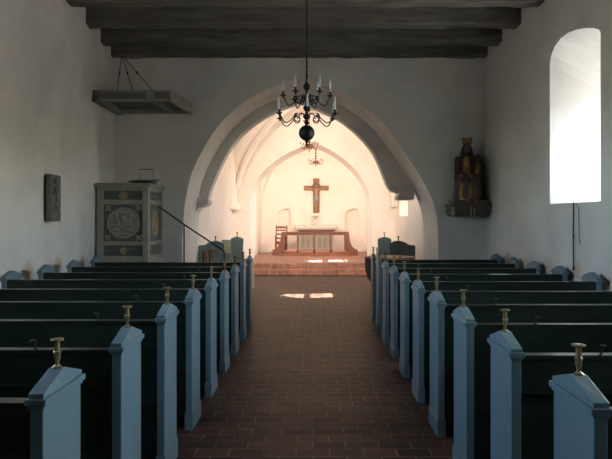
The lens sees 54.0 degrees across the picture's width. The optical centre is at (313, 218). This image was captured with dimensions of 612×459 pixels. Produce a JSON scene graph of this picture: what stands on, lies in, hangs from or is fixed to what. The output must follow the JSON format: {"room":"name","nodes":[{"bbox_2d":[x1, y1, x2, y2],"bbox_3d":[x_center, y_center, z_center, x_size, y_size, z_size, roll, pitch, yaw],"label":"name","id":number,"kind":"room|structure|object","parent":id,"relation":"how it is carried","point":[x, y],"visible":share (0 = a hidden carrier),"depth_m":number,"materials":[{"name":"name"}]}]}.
{"room":"church","nodes":[
{"label":"church","id":0,"kind":"room"},
{"bbox_2d":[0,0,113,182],"bbox_3d":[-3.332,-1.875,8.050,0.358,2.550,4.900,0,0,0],"label":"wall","id":1,"kind":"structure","parent":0,"point":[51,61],"depth_m":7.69,"materials":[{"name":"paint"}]},
{"bbox_2d":[0,57,113,288],"bbox_3d":[-3.925,-0.950,2.050,0.850,5.300,16.900,0,0,0],"label":"wall","id":2,"kind":"structure","parent":0,"point":[29,242],"depth_m":7.68,"materials":[{"name":"paint"}]},
{"bbox_2d":[46,174,60,220],"bbox_3d":[-3.428,-0.275,7.900,0.074,0.610,0.300,0,0,0],"label":"tablet","id":3,"kind":"object","parent":2,"relation":"attached to","point":[53,182],"visible":1,"depth_m":7.82,"materials":[{"name":"stone"}]},
{"bbox_2d":[198,157,231,261],"bbox_3d":[-2.675,-1.100,15.050,0.650,5.600,6.300,0,0,0],"label":"wall","id":4,"kind":"structure","parent":0,"point":[215,219],"depth_m":14.92,"materials":[{"name":"paint"}]},
{"bbox_2d":[228,149,236,203],"bbox_3d":[-2.330,-1.694,14.600,0.260,2.692,5.258,0,0,0],"label":"trim","id":5,"kind":"structure","parent":4,"relation":"attached to","point":[231,159],"depth_m":16.78,"materials":[{"name":"paint"}]},
{"bbox_2d":[230,204,239,209],"bbox_3d":[-2.250,-0.340,17.025,0.240,0.160,0.350,0,0,0],"label":"trim","id":6,"kind":"structure","parent":4,"relation":"attached to","point":[232,206],"depth_m":16.88,"materials":[{"name":"paint"}]},
{"bbox_2d":[236,107,294,203],"bbox_3d":[0.000,-1.740,14.600,0.200,2.780,7.219,0,0,-41],"label":"trim","id":7,"kind":"structure","parent":4,"relation":"attached to","point":[267,127],"depth_m":16.45,"materials":[{"name":"paint"}]},
{"bbox_2d":[254,183,260,255],"bbox_3d":[-2.425,-1.100,21.400,0.650,5.600,6.400,0,0,0],"label":"wall","id":8,"kind":"structure","parent":0,"point":[257,212],"depth_m":22.30,"materials":[{"name":"paint"}]},
{"bbox_2d":[233,105,327,175],"bbox_3d":[0.000,-1.845,14.600,4.720,2.510,5.440,0,0,0],"label":"ceiling","id":9,"kind":"structure","parent":0,"point":[240,149],"depth_m":16.56,"materials":[{"name":"paint"}]},
{"bbox_2d":[300,111,318,151],"bbox_3d":[-0.112,-2.374,14.300,0.465,1.551,0.451,0,0,0],"label":"chandelier","id":10,"kind":"object","parent":9,"relation":"hanging from","point":[310,146],"visible":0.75,"depth_m":14.29,"materials":[{"name":"gold metal"}]},
{"bbox_2d":[114,57,483,261],"bbox_3d":[-0.260,-1.000,11.200,7.480,5.200,1.400,0,0,0],"label":"wall","id":11,"kind":"structure","parent":0,"point":[421,109],"depth_m":10.50,"materials":[{"name":"paint"}]},
{"bbox_2d":[196,198,212,212],"bbox_3d":[-2.166,-0.251,11.750,0.289,0.307,0.500,0,0,0],"label":"trim","id":12,"kind":"structure","parent":11,"relation":"attached to","point":[201,203],"depth_m":11.51,"materials":[{"name":"paint"}]},
{"bbox_2d":[199,91,414,198],"bbox_3d":[-0.185,-1.523,11.790,4.284,2.269,0.280,0,0,0],"label":"trim","id":13,"kind":"structure","parent":11,"relation":"attached to","point":[395,179],"depth_m":11.65,"materials":[{"name":"paint"}]},
{"bbox_2d":[394,191,413,199],"bbox_3d":[1.764,-0.449,11.750,0.322,0.160,0.500,0,0,0],"label":"trim","id":14,"kind":"structure","parent":11,"relation":"attached to","point":[404,195],"depth_m":11.50,"materials":[{"name":"paint"}]},
{"bbox_2d":[445,204,491,215],"bbox_3d":[2.627,-0.150,10.245,0.674,0.200,0.510,0,0,0],"label":"console","id":15,"kind":"object","parent":11,"relation":"attached to","point":[451,209],"visible":1,"depth_m":10.03,"materials":[{"name":"brown wood"}]},
{"bbox_2d":[449,137,487,203],"bbox_3d":[2.600,-0.816,10.124,0.551,1.132,0.447,0,0,0],"label":"statue","id":16,"kind":"object","parent":15,"relation":"on","point":[468,169],"visible":0.96,"depth_m":10.01,"materials":[{"name":"brown wood"}]},
{"bbox_2d":[480,157,483,199],"bbox_3d":[2.908,-0.660,10.440,0.095,0.820,0.080,0,0,0],"label":"pinnacle","id":17,"kind":"object","parent":15,"relation":"on","point":[481,157],"visible":0.22,"depth_m":10.40,"materials":[{"name":"brown wood"}]},
{"bbox_2d":[254,252,366,262],"bbox_3d":[0.000,1.450,21.000,4.900,0.300,6.600,0,0,0],"label":"floor","id":18,"kind":"structure","parent":0,"point":[269,257],"depth_m":19.26,"materials":[{"name":"brick"}]},
{"bbox_2d":[260,242,268,252],"bbox_3d":[-1.869,1.090,22.800,0.346,0.420,0.040,0,0,0],"label":"heater","id":19,"kind":"object","parent":18,"relation":"on","point":[260,242],"visible":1,"depth_m":22.79,"materials":[{"name":"white paint"}]},
{"bbox_2d":[275,225,286,249],"bbox_3d":[-1.220,0.765,22.340,0.460,1.070,0.480,0,0,0],"label":"chair","id":20,"kind":"object","parent":18,"relation":"on","point":[278,227],"visible":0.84,"depth_m":22.53,"materials":[{"name":"brown wood"}]},
{"bbox_2d":[273,232,357,255],"bbox_3d":[0.039,0.880,21.920,3.046,0.840,1.560,0,0,0],"label":"rail","id":21,"kind":"object","parent":18,"relation":"on","point":[281,250],"visible":1,"depth_m":21.45,"materials":[{"name":"red wood"}]},
{"bbox_2d":[284,250,296,252],"bbox_3d":[-0.839,1.155,21.300,0.470,0.090,0.280,0,0,0],"label":"cushion","id":22,"kind":"object","parent":21,"relation":"on","point":[285,251],"depth_m":21.19,"materials":[{"name":"fabric"}]},
{"bbox_2d":[299,250,312,252],"bbox_3d":[-0.281,1.155,21.300,0.524,0.090,0.280,0,0,0],"label":"cushion","id":23,"kind":"object","parent":21,"relation":"on","point":[300,251],"depth_m":21.19,"materials":[{"name":"fabric"}]},
{"bbox_2d":[315,250,329,252],"bbox_3d":[0.303,1.155,21.300,0.524,0.090,0.280,0,0,0],"label":"cushion","id":24,"kind":"object","parent":21,"relation":"on","point":[316,251],"depth_m":21.19,"materials":[{"name":"fabric"}]},
{"bbox_2d":[332,250,346,252],"bbox_3d":[0.889,1.155,21.300,0.528,0.090,0.280,0,0,0],"label":"cushion","id":25,"kind":"object","parent":21,"relation":"on","point":[333,251],"depth_m":21.19,"materials":[{"name":"fabric"}]},
{"bbox_2d":[298,229,334,249],"bbox_3d":[0.100,0.772,23.475,1.440,1.055,1.030,0,0,0],"label":"altar","id":26,"kind":"object","parent":18,"relation":"on","point":[322,242],"visible":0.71,"depth_m":23.03,"materials":[{"name":"stone"}]},
{"bbox_2d":[296,225,336,229],"bbox_3d":[0.100,0.323,23.456,1.592,0.183,1.088,0,0,0],"label":"altar cloth","id":27,"kind":"object","parent":26,"relation":"on","point":[298,227],"visible":0.98,"depth_m":22.93,"materials":[{"name":"white fabric"}]},
{"bbox_2d":[261,169,363,194],"bbox_3d":[0.000,-1.995,21.110,4.220,2.609,5.820,0,0,0],"label":"ceiling","id":28,"kind":"structure","parent":0,"point":[264,182],"depth_m":23.76,"materials":[{"name":"paint"}]},
{"bbox_2d":[309,150,322,166],"bbox_3d":[0.061,-2.520,20.400,0.531,1.480,0.516,0,0,0],"label":"chandelier","id":29,"kind":"object","parent":28,"relation":"hanging from","point":[315,162],"visible":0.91,"depth_m":20.38,"materials":[{"name":"gold metal"}]},
{"bbox_2d":[232,114,395,257],"bbox_3d":[0.000,-1.150,17.800,5.300,5.500,1.000,0,0,0],"label":"wall","id":30,"kind":"structure","parent":0,"point":[336,140],"depth_m":17.30,"materials":[{"name":"paint"}]},
{"bbox_2d":[254,263,364,267],"bbox_3d":[0.000,1.375,17.670,4.700,0.150,0.140,0,0,0],"label":"step","id":31,"kind":"structure","parent":30,"relation":"attached to","point":[256,265],"depth_m":17.60,"materials":[{"name":"brick"}]},
{"bbox_2d":[254,268,366,274],"bbox_3d":[-0.110,1.525,17.360,3.460,0.150,0.520,0,0,0],"label":"step","id":32,"kind":"structure","parent":30,"relation":"attached to","point":[257,271],"depth_m":17.10,"materials":[{"name":"brick"}]},
{"bbox_2d":[263,148,364,251],"bbox_3d":[0.000,-1.000,24.300,5.600,5.400,0.600,0,0,0],"label":"wall","id":33,"kind":"structure","parent":0,"point":[286,201],"depth_m":24.00,"materials":[{"name":"paint"}]},
{"bbox_2d":[261,190,264,251],"bbox_3d":[-1.197,-0.968,23.950,1.885,4.537,0.120,0,0,0],"label":"trim","id":34,"kind":"structure","parent":33,"relation":"attached to","point":[262,195],"depth_m":23.90,"materials":[{"name":"paint"}]},
{"bbox_2d":[304,178,328,212],"bbox_3d":[0.092,-0.930,23.879,1.000,1.380,0.201,0,0,0],"label":"crucifix","id":35,"kind":"object","parent":33,"relation":"attached to","point":[315,187],"visible":1,"depth_m":23.91,"materials":[{"name":"brown wood"}]},
{"bbox_2d":[363,191,366,251],"bbox_3d":[1.197,-0.968,23.950,1.885,4.537,0.120,0,0,0],"label":"trim","id":36,"kind":"structure","parent":33,"relation":"attached to","point":[363,191],"depth_m":23.90,"materials":[{"name":"paint"}]},
{"bbox_2d":[176,275,453,458],"bbox_3d":[-0.260,1.700,5.800,7.480,0.200,24.400,0,0,0],"label":"floor","id":37,"kind":"structure","parent":0,"point":[313,376],"depth_m":5.53,"materials":[{"name":"brick"}]},
{"bbox_2d":[0,337,84,458],"bbox_3d":[-2.080,1.020,2.253,2.338,1.161,0.434,0,0,0],"label":"pew","id":38,"kind":"object","parent":37,"relation":"on","point":[45,424],"visible":1,"depth_m":2.09,"materials":[{"name":"blue paint"}]},
{"bbox_2d":[50,337,63,368],"bbox_3d":[-0.948,0.495,2.215,0.049,0.112,0.049,0,0,0],"label":"candle holder","id":39,"kind":"object","parent":38,"relation":"on","point":[57,352],"depth_m":2.21,"materials":[{"name":"gold metal"}]},
{"bbox_2d":[0,305,143,458],"bbox_3d":[-2.080,1.020,3.084,2.338,1.161,0.434,0,0,0],"label":"pew","id":40,"kind":"object","parent":37,"relation":"on","point":[110,390],"visible":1,"depth_m":2.91,"materials":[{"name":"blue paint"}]},
{"bbox_2d":[122,305,131,327],"bbox_3d":[-0.948,0.495,3.046,0.049,0.112,0.049,0,0,0],"label":"candle holder","id":41,"kind":"object","parent":40,"relation":"on","point":[127,315],"depth_m":3.04,"materials":[{"name":"gold metal"}]},
{"bbox_2d":[0,287,178,458],"bbox_3d":[-2.080,1.020,3.915,2.338,1.161,0.434,0,0,0],"label":"pew","id":42,"kind":"object","parent":37,"relation":"on","point":[159,440],"visible":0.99,"depth_m":3.73,"materials":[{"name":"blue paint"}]},
{"bbox_2d":[163,287,170,303],"bbox_3d":[-0.948,0.495,3.877,0.049,0.112,0.049,0,0,0],"label":"candle holder","id":43,"kind":"object","parent":42,"relation":"on","point":[167,294],"depth_m":3.87,"materials":[{"name":"gold metal"}]},
{"bbox_2d":[0,275,201,430],"bbox_3d":[-2.080,1.020,4.746,2.338,1.161,0.434,0,0,0],"label":"pew","id":44,"kind":"object","parent":37,"relation":"on","point":[188,318],"visible":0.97,"depth_m":4.56,"materials":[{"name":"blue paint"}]},
{"bbox_2d":[190,275,195,288],"bbox_3d":[-0.948,0.495,4.708,0.049,0.112,0.049,0,0,0],"label":"candle holder","id":45,"kind":"object","parent":44,"relation":"on","point":[193,276],"depth_m":4.70,"materials":[{"name":"gold metal"}]},
{"bbox_2d":[0,266,217,397],"bbox_3d":[-2.080,1.020,5.577,2.338,1.161,0.434,0,0,0],"label":"pew","id":46,"kind":"object","parent":37,"relation":"on","point":[208,301],"visible":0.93,"depth_m":5.39,"materials":[{"name":"green paint"}]},
{"bbox_2d":[209,266,213,278],"bbox_3d":[-0.948,0.495,5.539,0.049,0.112,0.049,0,0,0],"label":"candle holder","id":47,"kind":"object","parent":46,"relation":"on","point":[211,272],"depth_m":5.53,"materials":[{"name":"gold metal"}]},
{"bbox_2d":[0,260,229,373],"bbox_3d":[-2.080,1.020,6.408,2.338,1.161,0.434,0,0,0],"label":"pew","id":48,"kind":"object","parent":37,"relation":"on","point":[10,279],"visible":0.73,"depth_m":6.22,"materials":[{"name":"green paint"}]},
{"bbox_2d":[93,183,164,261],"bbox_3d":[-3.055,0.514,9.998,0.905,2.173,0.965,0,0,0],"label":"pulpit","id":49,"kind":"object","parent":37,"relation":"on","point":[129,215],"visible":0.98,"depth_m":9.60,"materials":[{"name":"grey paint"}]},
{"bbox_2d":[128,169,158,183],"bbox_3d":[-2.760,-0.698,9.740,0.400,0.248,0.400,0,0,0],"label":"desk","id":50,"kind":"object","parent":49,"relation":"on","point":[153,181],"visible":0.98,"depth_m":9.67,"materials":[{"name":"black paint"}]},
{"bbox_2d":[36,256,239,355],"bbox_3d":[-2.080,1.020,7.239,2.338,1.161,0.434,0,0,0],"label":"pew","id":51,"kind":"object","parent":37,"relation":"on","point":[46,271],"visible":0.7,"depth_m":7.06,"materials":[{"name":"green paint"}]},
{"bbox_2d":[66,252,246,340],"bbox_3d":[-2.080,1.020,8.070,2.338,1.161,0.434,0,0,0],"label":"pew","id":52,"kind":"object","parent":37,"relation":"on","point":[73,265],"visible":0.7,"depth_m":7.89,"materials":[{"name":"green paint"}]},
{"bbox_2d":[90,249,253,328],"bbox_3d":[-2.080,1.020,8.901,2.338,1.161,0.434,0,0,0],"label":"pew","id":53,"kind":"object","parent":37,"relation":"on","point":[96,261],"visible":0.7,"depth_m":8.72,"materials":[{"name":"green paint"}]},
{"bbox_2d":[159,207,224,261],"bbox_3d":[-2.072,0.694,10.180,1.129,1.812,0.600,0,0,0],"label":"stairs","id":54,"kind":"structure","parent":37,"relation":"on","point":[184,225],"depth_m":10.17,"materials":[{"name":"black metal"}]},
{"bbox_2d":[202,248,213,261],"bbox_3d":[-1.943,1.060,11.000,0.260,1.080,0.120,0,0,0],"label":"rack","id":55,"kind":"object","parent":37,"relation":"on","point":[205,254],"visible":0.34,"depth_m":10.98,"materials":[{"name":"brown wood"}]},
{"bbox_2d":[199,236,231,261],"bbox_3d":[-2.044,0.970,12.600,0.512,1.260,1.300,0,0,0],"label":"stall","id":56,"kind":"object","parent":37,"relation":"on","point":[218,254],"visible":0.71,"depth_m":11.95,"materials":[{"name":"blue paint"}]},
{"bbox_2d":[222,232,253,289],"bbox_3d":[-1.805,0.945,13.669,0.830,1.310,0.562,0,0,0],"label":"bench","id":57,"kind":"object","parent":37,"relation":"on","point":[234,246],"visible":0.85,"depth_m":13.40,"materials":[{"name":"blue paint"}]},
{"bbox_2d":[376,232,390,254],"bbox_3d":[1.551,0.945,14.019,0.300,1.310,1.662,0,0,0],"label":"bench","id":58,"kind":"object","parent":37,"relation":"on","point":[383,242],"visible":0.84,"depth_m":13.20,"materials":[{"name":"blue paint"}]},
{"bbox_2d":[364,255,415,281],"bbox_3d":[1.360,1.137,10.750,0.910,0.925,0.910,0,0,0],"label":"pew","id":59,"kind":"object","parent":37,"relation":"on","point":[389,257],"visible":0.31,"depth_m":10.57,"materials":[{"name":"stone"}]},
{"bbox_2d":[384,236,414,255],"bbox_3d":[1.764,0.970,12.475,0.512,1.260,1.050,0,0,0],"label":"stall","id":60,"kind":"object","parent":37,"relation":"on","point":[398,247],"visible":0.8,"depth_m":11.95,"materials":[{"name":"grey paint"}]},
{"bbox_2d":[370,247,501,321],"bbox_3d":[1.900,1.020,9.483,2.008,1.161,0.434,0,0,0],"label":"pew","id":61,"kind":"object","parent":37,"relation":"on","point":[495,258],"visible":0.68,"depth_m":9.30,"materials":[{"name":"green paint"}]},
{"bbox_2d":[375,249,519,331],"bbox_3d":[1.900,1.020,8.669,2.008,1.161,0.434,0,0,0],"label":"pew","id":62,"kind":"object","parent":37,"relation":"on","point":[512,262],"visible":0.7,"depth_m":8.49,"materials":[{"name":"green paint"}]},
{"bbox_2d":[381,253,541,344],"bbox_3d":[1.900,1.020,7.854,2.008,1.161,0.434,0,0,0],"label":"pew","id":63,"kind":"object","parent":37,"relation":"on","point":[533,267],"visible":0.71,"depth_m":7.67,"materials":[{"name":"green paint"}]},
{"bbox_2d":[389,257,568,358],"bbox_3d":[1.900,1.020,7.040,2.008,1.161,0.434,0,0,0],"label":"pew","id":64,"kind":"object","parent":37,"relation":"on","point":[559,273],"visible":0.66,"depth_m":6.86,"materials":[{"name":"green paint"}]},
{"bbox_2d":[398,262,603,378],"bbox_3d":[1.900,1.020,6.226,2.008,1.161,0.434,0,0,0],"label":"pew","id":65,"kind":"object","parent":37,"relation":"on","point":[592,281],"visible":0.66,"depth_m":6.04,"materials":[{"name":"green paint"}]},
{"bbox_2d":[411,268,611,402],"bbox_3d":[1.900,1.020,5.411,2.008,1.161,0.434,0,0,0],"label":"pew","id":66,"kind":"object","parent":37,"relation":"on","point":[421,304],"visible":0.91,"depth_m":5.23,"materials":[{"name":"green paint"}]},
{"bbox_2d":[415,268,420,280],"bbox_3d":[0.933,0.495,5.373,0.049,0.112,0.049,0,0,0],"label":"candle holder","id":67,"kind":"object","parent":66,"relation":"on","point":[418,274],"depth_m":5.36,"materials":[{"name":"gold metal"}]},
{"bbox_2d":[428,277,611,437],"bbox_3d":[1.900,1.020,4.596,2.008,1.161,0.434,0,0,0],"label":"pew","id":68,"kind":"object","parent":37,"relation":"on","point":[441,407],"visible":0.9,"depth_m":4.41,"materials":[{"name":"green paint"}]},
{"bbox_2d":[434,277,439,291],"bbox_3d":[0.933,0.495,4.559,0.049,0.112,0.049,0,0,0],"label":"candle holder","id":69,"kind":"object","parent":68,"relation":"on","point":[436,278],"depth_m":4.55,"materials":[{"name":"gold metal"}]},
{"bbox_2d":[451,289,611,458],"bbox_3d":[1.900,1.020,3.782,2.008,1.161,0.434,0,0,0],"label":"pew","id":70,"kind":"object","parent":37,"relation":"on","point":[472,351],"visible":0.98,"depth_m":3.60,"materials":[{"name":"green paint"}]},
{"bbox_2d":[460,289,467,306],"bbox_3d":[0.933,0.495,3.744,0.049,0.112,0.049,0,0,0],"label":"candle holder","id":71,"kind":"object","parent":70,"relation":"on","point":[463,297],"depth_m":3.73,"materials":[{"name":"gold metal"}]},
{"bbox_2d":[487,309,611,458],"bbox_3d":[1.900,1.020,2.967,2.008,1.161,0.434,0,0,0],"label":"pew","id":72,"kind":"object","parent":37,"relation":"on","point":[522,397],"visible":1,"depth_m":2.79,"materials":[{"name":"green paint"}]},
{"bbox_2d":[500,309,509,331],"bbox_3d":[0.933,0.495,2.929,0.049,0.112,0.049,0,0,0],"label":"candle holder","id":73,"kind":"object","parent":72,"relation":"on","point":[505,320],"depth_m":2.92,"materials":[{"name":"gold metal"}]},
{"bbox_2d":[549,343,611,458],"bbox_3d":[1.900,1.020,2.153,2.008,1.161,0.434,0,0,0],"label":"pew","id":74,"kind":"object","parent":37,"relation":"on","point":[582,414],"visible":1,"depth_m":2.06,"materials":[{"name":"blue paint"}]},
{"bbox_2d":[571,343,585,375],"bbox_3d":[0.933,0.495,2.115,0.049,0.112,0.049,0,0,0],"label":"candle holder","id":75,"kind":"object","parent":74,"relation":"on","point":[578,358],"depth_m":2.11,"materials":[{"name":"gold metal"}]},
{"bbox_2d":[396,194,422,259],"bbox_3d":[2.675,-1.100,15.050,0.650,5.600,6.300,0,0,0],"label":"wall","id":76,"kind":"structure","parent":0,"point":[409,221],"depth_m":14.61,"materials":[{"name":"paint"}]},
{"bbox_2d":[391,193,396,206],"bbox_3d":[2.330,-1.694,14.600,0.260,2.692,5.258,0,0,0],"label":"trim","id":77,"kind":"structure","parent":76,"relation":"attached to","point":[393,201],"depth_m":16.98,"materials":[{"name":"paint"}]},
{"bbox_2d":[484,0,611,290],"bbox_3d":[3.405,-0.950,2.050,0.850,5.300,16.900,0,0,0],"label":"wall","id":78,"kind":"structure","parent":0,"point":[548,81],"depth_m":7.56,"materials":[{"name":"paint"}]},
{"bbox_2d":[572,202,579,269],"bbox_3d":[2.951,0.197,6.761,0.026,0.775,0.170,0,0,0],"label":"cord","id":79,"kind":"object","parent":78,"relation":"hanging from","point":[573,236],"visible":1,"depth_m":6.82,"materials":[{"name":"black metal"}]},
{"bbox_3d":[-0.260,-3.345,2.150,7.480,0.510,17.100,0,0,0],"label":"ceiling","id":80,"kind":"structure","parent":0,"visible":0},
{"bbox_2d":[111,45,487,58],"bbox_3d":[-0.260,-2.949,10.400,6.680,0.302,0.223,0,0,0],"label":"ceiling beam","id":81,"kind":"structure","parent":80,"relation":"attached to","point":[256,51],"depth_m":10.30,"materials":[{"name":"brown wood"}]},
{"bbox_2d":[92,56,192,114],"bbox_3d":[-2.783,-2.322,9.822,1.341,1.024,1.257,0,0,0],"label":"sounding board","id":82,"kind":"object","parent":81,"relation":"hanging from","point":[118,102],"visible":0.96,"depth_m":9.59,"materials":[{"name":"grey paint"}]},
{"bbox_2d":[101,28,501,46],"bbox_3d":[-0.260,-2.949,9.640,6.680,0.302,0.264,0,0,0],"label":"ceiling beam","id":83,"kind":"structure","parent":80,"relation":"attached to","point":[185,37],"depth_m":9.52,"materials":[{"name":"brown wood"}]},
{"bbox_2d":[86,6,520,29],"bbox_3d":[-0.260,-2.949,8.760,6.680,0.302,0.263,0,0,0],"label":"ceiling beam","id":84,"kind":"structure","parent":80,"relation":"attached to","point":[441,18],"depth_m":8.64,"materials":[{"name":"brown wood"}]},
{"bbox_2d":[66,0,544,8],"bbox_3d":[-0.260,-2.949,7.870,6.680,0.302,0.264,0,0,0],"label":"ceiling beam","id":85,"kind":"structure","parent":80,"relation":"attached to","point":[394,4],"depth_m":7.83,"materials":[{"name":"brown wood"}]},
{"bbox_3d":[-0.260,-2.949,6.970,6.680,0.302,0.264,0,0,0],"label":"ceiling beam","id":86,"kind":"structure","parent":80,"relation":"attached to","visible":0},
{"bbox_2d":[276,0,337,145],"bbox_3d":[-0.085,-1.904,7.000,0.721,2.112,0.806,0,0,0],"label":"chandelier","id":87,"kind":"object","parent":86,"relation":"hanging from","point":[306,132],"visible":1,"depth_m":6.97,"materials":[{"name":"black metal"}]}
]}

